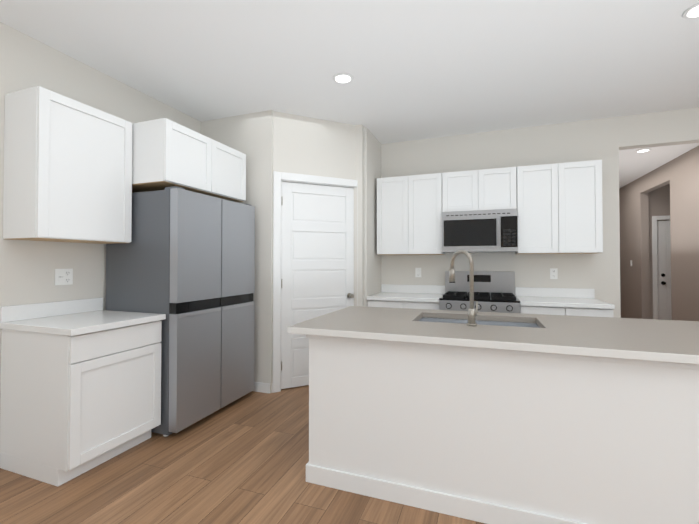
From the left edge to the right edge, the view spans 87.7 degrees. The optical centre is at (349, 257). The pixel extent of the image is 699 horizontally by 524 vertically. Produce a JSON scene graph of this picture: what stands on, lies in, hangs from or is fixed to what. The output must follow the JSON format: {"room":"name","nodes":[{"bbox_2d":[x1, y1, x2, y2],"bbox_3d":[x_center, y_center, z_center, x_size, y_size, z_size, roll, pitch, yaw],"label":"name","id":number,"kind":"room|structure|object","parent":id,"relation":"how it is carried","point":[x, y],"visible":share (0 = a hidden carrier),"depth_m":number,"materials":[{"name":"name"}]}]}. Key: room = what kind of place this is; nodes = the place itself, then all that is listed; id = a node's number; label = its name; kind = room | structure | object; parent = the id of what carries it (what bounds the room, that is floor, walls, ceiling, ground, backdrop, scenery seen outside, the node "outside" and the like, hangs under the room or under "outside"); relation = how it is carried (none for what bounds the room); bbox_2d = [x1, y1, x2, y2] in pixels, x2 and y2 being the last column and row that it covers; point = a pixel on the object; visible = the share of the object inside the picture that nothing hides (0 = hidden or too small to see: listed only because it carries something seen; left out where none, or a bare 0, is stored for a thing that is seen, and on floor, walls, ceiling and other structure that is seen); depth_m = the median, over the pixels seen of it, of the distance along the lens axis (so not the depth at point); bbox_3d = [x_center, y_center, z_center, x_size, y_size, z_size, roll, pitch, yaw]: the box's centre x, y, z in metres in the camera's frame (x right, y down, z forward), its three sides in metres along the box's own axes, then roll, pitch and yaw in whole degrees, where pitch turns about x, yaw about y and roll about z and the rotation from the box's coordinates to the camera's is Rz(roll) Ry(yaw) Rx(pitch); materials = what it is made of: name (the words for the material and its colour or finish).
{"room":"kitchen","nodes":[
{"label":"kitchen","id":0,"kind":"room"},
{"bbox_2d":[0,22,200,408],"bbox_3d":[-2.742,-0.101,1.030,0.120,2.820,6.460,0,-1,20],"label":"wall","id":1,"kind":"structure","parent":0,"point":[27,271],"depth_m":2.59,"materials":[{"name":"white paint"}]},
{"bbox_2d":[55,269,72,284],"bbox_3d":[-2.075,0.143,2.646,0.010,0.117,0.118,0,-1,20],"label":"electrical outlet","id":2,"kind":"object","parent":1,"relation":"attached to","point":[63,276],"visible":1,"depth_m":2.64,"materials":[{"name":"white plastic"}]},
{"bbox_2d":[3,86,131,243],"bbox_3d":[-1.935,-0.574,2.557,0.340,0.928,0.630,0,-1,20],"label":"upper cabinet","id":3,"kind":"object","parent":1,"relation":"attached to","point":[67,169],"visible":1,"depth_m":2.35,"materials":[{"name":"white wood"}]},
{"bbox_2d":[132,118,245,201],"bbox_3d":[-1.503,-0.791,3.269,0.660,0.473,0.975,0,-1,20],"label":"upper cabinet","id":4,"kind":"object","parent":1,"relation":"attached to","point":[166,152],"visible":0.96,"depth_m":2.89,"materials":[{"name":"white wood"}]},
{"bbox_2d":[201,110,273,392],"bbox_3d":[-1.172,-0.060,3.830,0.890,2.820,0.120,0,-1,20],"label":"wall","id":5,"kind":"structure","parent":0,"point":[250,135],"depth_m":3.67,"materials":[{"name":"white paint"}]},
{"bbox_2d":[253,382,269,393],"bbox_3d":[-1.205,1.302,3.737,0.880,0.095,0.040,0,-1,20],"label":"baseboard","id":6,"kind":"structure","parent":5,"relation":"attached to","point":[262,387],"depth_m":3.58,"materials":[{"name":"white wood"}]},
{"bbox_2d":[0,385,484,523],"bbox_3d":[1.728,1.373,2.655,7.370,0.080,12.640,0,-1,20],"label":"floor","id":7,"kind":"structure","parent":0,"point":[244,459],"depth_m":2.10,"materials":[{"name":"brown wood"}]},
{"bbox_2d":[0,320,161,486],"bbox_3d":[-1.790,0.893,2.482,0.650,0.875,0.630,0,-1,20],"label":"base cabinet","id":8,"kind":"object","parent":7,"relation":"on","point":[72,407],"visible":0.94,"depth_m":2.23,"materials":[{"name":"white wood"}]},
{"bbox_2d":[0,297,165,335],"bbox_3d":[-1.778,0.385,2.485,0.675,0.138,0.654,0,-1,20],"label":"countertop","id":9,"kind":"structure","parent":8,"relation":"on","point":[75,317],"depth_m":2.42,"materials":[{"name":"white stone"}]},
{"bbox_2d":[106,186,254,435],"bbox_3d":[-1.435,0.413,3.228,0.745,1.857,0.955,0,-1,20],"label":"fridge","id":10,"kind":"object","parent":7,"relation":"on","point":[183,260],"visible":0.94,"depth_m":2.84,"materials":[{"name":"grey metal"}]},
{"bbox_2d":[368,300,438,309],"bbox_3d":[0.677,0.919,4.230,0.791,0.875,0.620,0,-1,20],"label":"base cabinet","id":11,"kind":"object","parent":7,"relation":"on","point":[406,304],"visible":0.1,"depth_m":3.94,"materials":[{"name":"white"}]},
{"bbox_2d":[367,284,444,302],"bbox_3d":[0.673,0.410,4.225,0.791,0.138,0.645,0,-1,20],"label":"countertop","id":12,"kind":"structure","parent":11,"relation":"on","point":[417,293],"depth_m":4.39,"materials":[{"name":"white stone"}]},
{"bbox_2d":[439,271,519,312],"bbox_3d":[1.384,0.756,3.896,0.757,1.190,0.738,0,-1,20],"label":"range","id":13,"kind":"object","parent":7,"relation":"on","point":[494,291],"visible":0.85,"depth_m":4.06,"materials":[{"name":"silver metal"}]},
{"bbox_2d":[306,317,698,523],"bbox_3d":[1.330,0.888,2.103,3.018,0.875,1.004,0,-1,20],"label":"kitchen island","id":14,"kind":"object","parent":7,"relation":"on","point":[491,436],"visible":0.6,"depth_m":1.79,"materials":[{"name":"white"}]},
{"bbox_2d":[287,306,698,363],"bbox_3d":[1.300,0.429,2.117,3.152,0.038,1.092,0,-1,20],"label":"island countertop","id":15,"kind":"structure","parent":14,"relation":"on","point":[675,341],"depth_m":2.00,"materials":[{"name":"stone"}]},
{"bbox_2d":[449,250,477,325],"bbox_3d":[0.702,0.184,2.251,0.176,0.457,0.140,0,-1,20],"label":"island faucet","id":16,"kind":"object","parent":15,"relation":"on","point":[472,313],"visible":1,"depth_m":2.19,"materials":[{"name":"silver metal"}]},
{"bbox_2d":[419,317,539,327],"bbox_3d":[0.845,0.567,2.433,0.807,0.222,0.462,0,-1,20],"label":"island sink","id":17,"kind":"object","parent":15,"relation":"in","point":[500,323],"visible":0.06,"depth_m":2.62,"materials":[{"name":"silver metal"}]},
{"bbox_2d":[520,305,613,317],"bbox_3d":[2.128,0.911,3.695,0.766,0.875,0.620,0,-1,20],"label":"base cabinet","id":18,"kind":"object","parent":7,"relation":"on","point":[590,312],"visible":0.02,"depth_m":3.40,"materials":[{"name":"white"}]},
{"bbox_2d":[515,287,614,308],"bbox_3d":[2.124,0.402,3.691,0.766,0.138,0.645,0,-1,20],"label":"countertop","id":19,"kind":"structure","parent":18,"relation":"on","point":[561,297],"depth_m":3.83,"materials":[{"name":"white stone"}]},
{"bbox_2d":[273,111,366,306],"bbox_3d":[-0.329,-0.058,3.915,1.100,2.820,0.120,0,-1,-25],"label":"wall","id":20,"kind":"structure","parent":0,"point":[304,145],"depth_m":3.85,"materials":[{"name":"white paint"}]},
{"bbox_2d":[273,171,357,392],"bbox_3d":[-0.330,0.248,3.900,1.008,2.207,0.138,0,-1,-25],"label":"door frame","id":21,"kind":"structure","parent":20,"relation":"attached to","point":[279,178],"depth_m":3.65,"materials":[{"name":"white wood"}]},
{"bbox_2d":[281,182,353,388],"bbox_3d":[-0.309,0.285,3.853,0.834,2.108,0.110,0,-1,-25],"label":"pantry door","id":22,"kind":"structure","parent":20,"relation":"in","point":[317,250],"depth_m":3.83,"materials":[{"name":"white wood"}]},
{"bbox_2d":[0,0,698,188],"bbox_3d":[1.728,-1.526,2.697,7.370,0.080,12.640,0,-1,20],"label":"ceiling","id":23,"kind":"structure","parent":0,"point":[421,69],"depth_m":2.71,"materials":[{"name":"white paint"}]},
{"bbox_2d":[333,73,352,83],"bbox_3d":[-0.053,-1.476,3.012,0.170,0.008,0.170,0,-1,20],"label":"recessed light","id":24,"kind":"object","parent":23,"relation":"in","point":[343,78],"visible":1,"depth_m":3.00,"materials":[{"name":"white plastic"}]},
{"bbox_2d":[635,149,650,152],"bbox_3d":[4.000,-1.448,4.960,0.170,0.008,0.170,0,-1,20],"label":"recessed light","id":25,"kind":"object","parent":23,"relation":"in","point":[641,150],"visible":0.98,"depth_m":4.94,"materials":[{"name":"white plastic"}]},
{"bbox_2d":[682,3,698,18],"bbox_3d":[2.117,-1.488,2.191,0.170,0.008,0.170,0,-1,20],"label":"recessed light","id":26,"kind":"object","parent":23,"relation":"in","point":[691,12],"visible":1,"depth_m":2.21,"materials":[{"name":"white plastic"}]},
{"bbox_2d":[354,125,380,306],"bbox_3d":[0.250,-0.051,4.413,0.120,2.820,0.842,0,-1,20],"label":"wall","id":27,"kind":"structure","parent":0,"point":[373,175],"depth_m":4.12,"materials":[{"name":"white paint"}]},
{"bbox_2d":[381,107,698,317],"bbox_3d":[3.064,-0.061,3.761,5.612,2.820,0.120,0,-1,20],"label":"wall","id":28,"kind":"structure","parent":0,"point":[605,140],"depth_m":4.03,"materials":[{"name":"white paint"}]},
{"bbox_2d":[377,173,444,254],"bbox_3d":[0.739,-0.488,4.377,0.762,0.918,0.340,0,-1,20],"label":"upper cabinet","id":29,"kind":"object","parent":28,"relation":"attached to","point":[409,215],"visible":0.98,"depth_m":4.21,"materials":[{"name":"white wood"}]},
{"bbox_2d":[415,268,420,276],"bbox_3d":[0.851,0.190,4.502,0.072,0.117,0.009,0,-1,20],"label":"electrical outlet","id":30,"kind":"object","parent":28,"relation":"attached to","point":[417,272],"visible":1,"depth_m":4.50,"materials":[{"name":"white plastic"}]},
{"bbox_2d":[442,167,516,211],"bbox_3d":[1.457,-0.724,4.115,0.764,0.453,0.340,0,-1,20],"label":"upper cabinet","id":31,"kind":"object","parent":28,"relation":"attached to","point":[487,189],"visible":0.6,"depth_m":3.95,"materials":[{"name":"white wood"}]},
{"bbox_2d":[442,208,517,252],"bbox_3d":[1.435,-0.277,4.050,0.758,0.440,0.466,0,-1,20],"label":"microwave","id":32,"kind":"object","parent":31,"relation":"attached to","point":[480,231],"visible":1,"depth_m":3.87,"materials":[{"name":"silver metal"}]},
{"bbox_2d":[550,268,557,278],"bbox_3d":[2.240,0.183,3.990,0.072,0.117,0.009,0,-1,20],"label":"electrical outlet","id":33,"kind":"object","parent":28,"relation":"attached to","point":[553,273],"visible":1,"depth_m":3.99,"materials":[{"name":"white plastic"}]},
{"bbox_2d":[515,160,602,253],"bbox_3d":[2.176,-0.495,3.847,0.762,0.918,0.340,0,-1,20],"label":"upper cabinet","id":34,"kind":"object","parent":28,"relation":"attached to","point":[559,208],"visible":1,"depth_m":3.68,"materials":[{"name":"white wood"}]},
{"bbox_2d":[619,146,698,320],"bbox_3d":[4.947,-0.034,5.614,0.120,2.820,4.660,0,-1,20],"label":"wall","id":35,"kind":"structure","parent":0,"point":[671,188],"depth_m":5.98,"materials":[{"name":"beige paint"}]},
{"bbox_2d":[652,215,669,318],"bbox_3d":[5.865,0.327,6.306,1.000,2.120,0.016,0,-1,20],"label":"door frame","id":36,"kind":"structure","parent":35,"relation":"attached to","point":[655,266],"depth_m":6.46,"materials":[{"name":"white wood"}]},
{"bbox_2d":[657,221,671,319],"bbox_3d":[5.872,0.363,6.325,0.830,2.023,0.085,0,-1,20],"label":"hall door","id":37,"kind":"structure","parent":35,"relation":"in","point":[664,266],"depth_m":6.45,"materials":[{"name":"white wood"}]}
]}

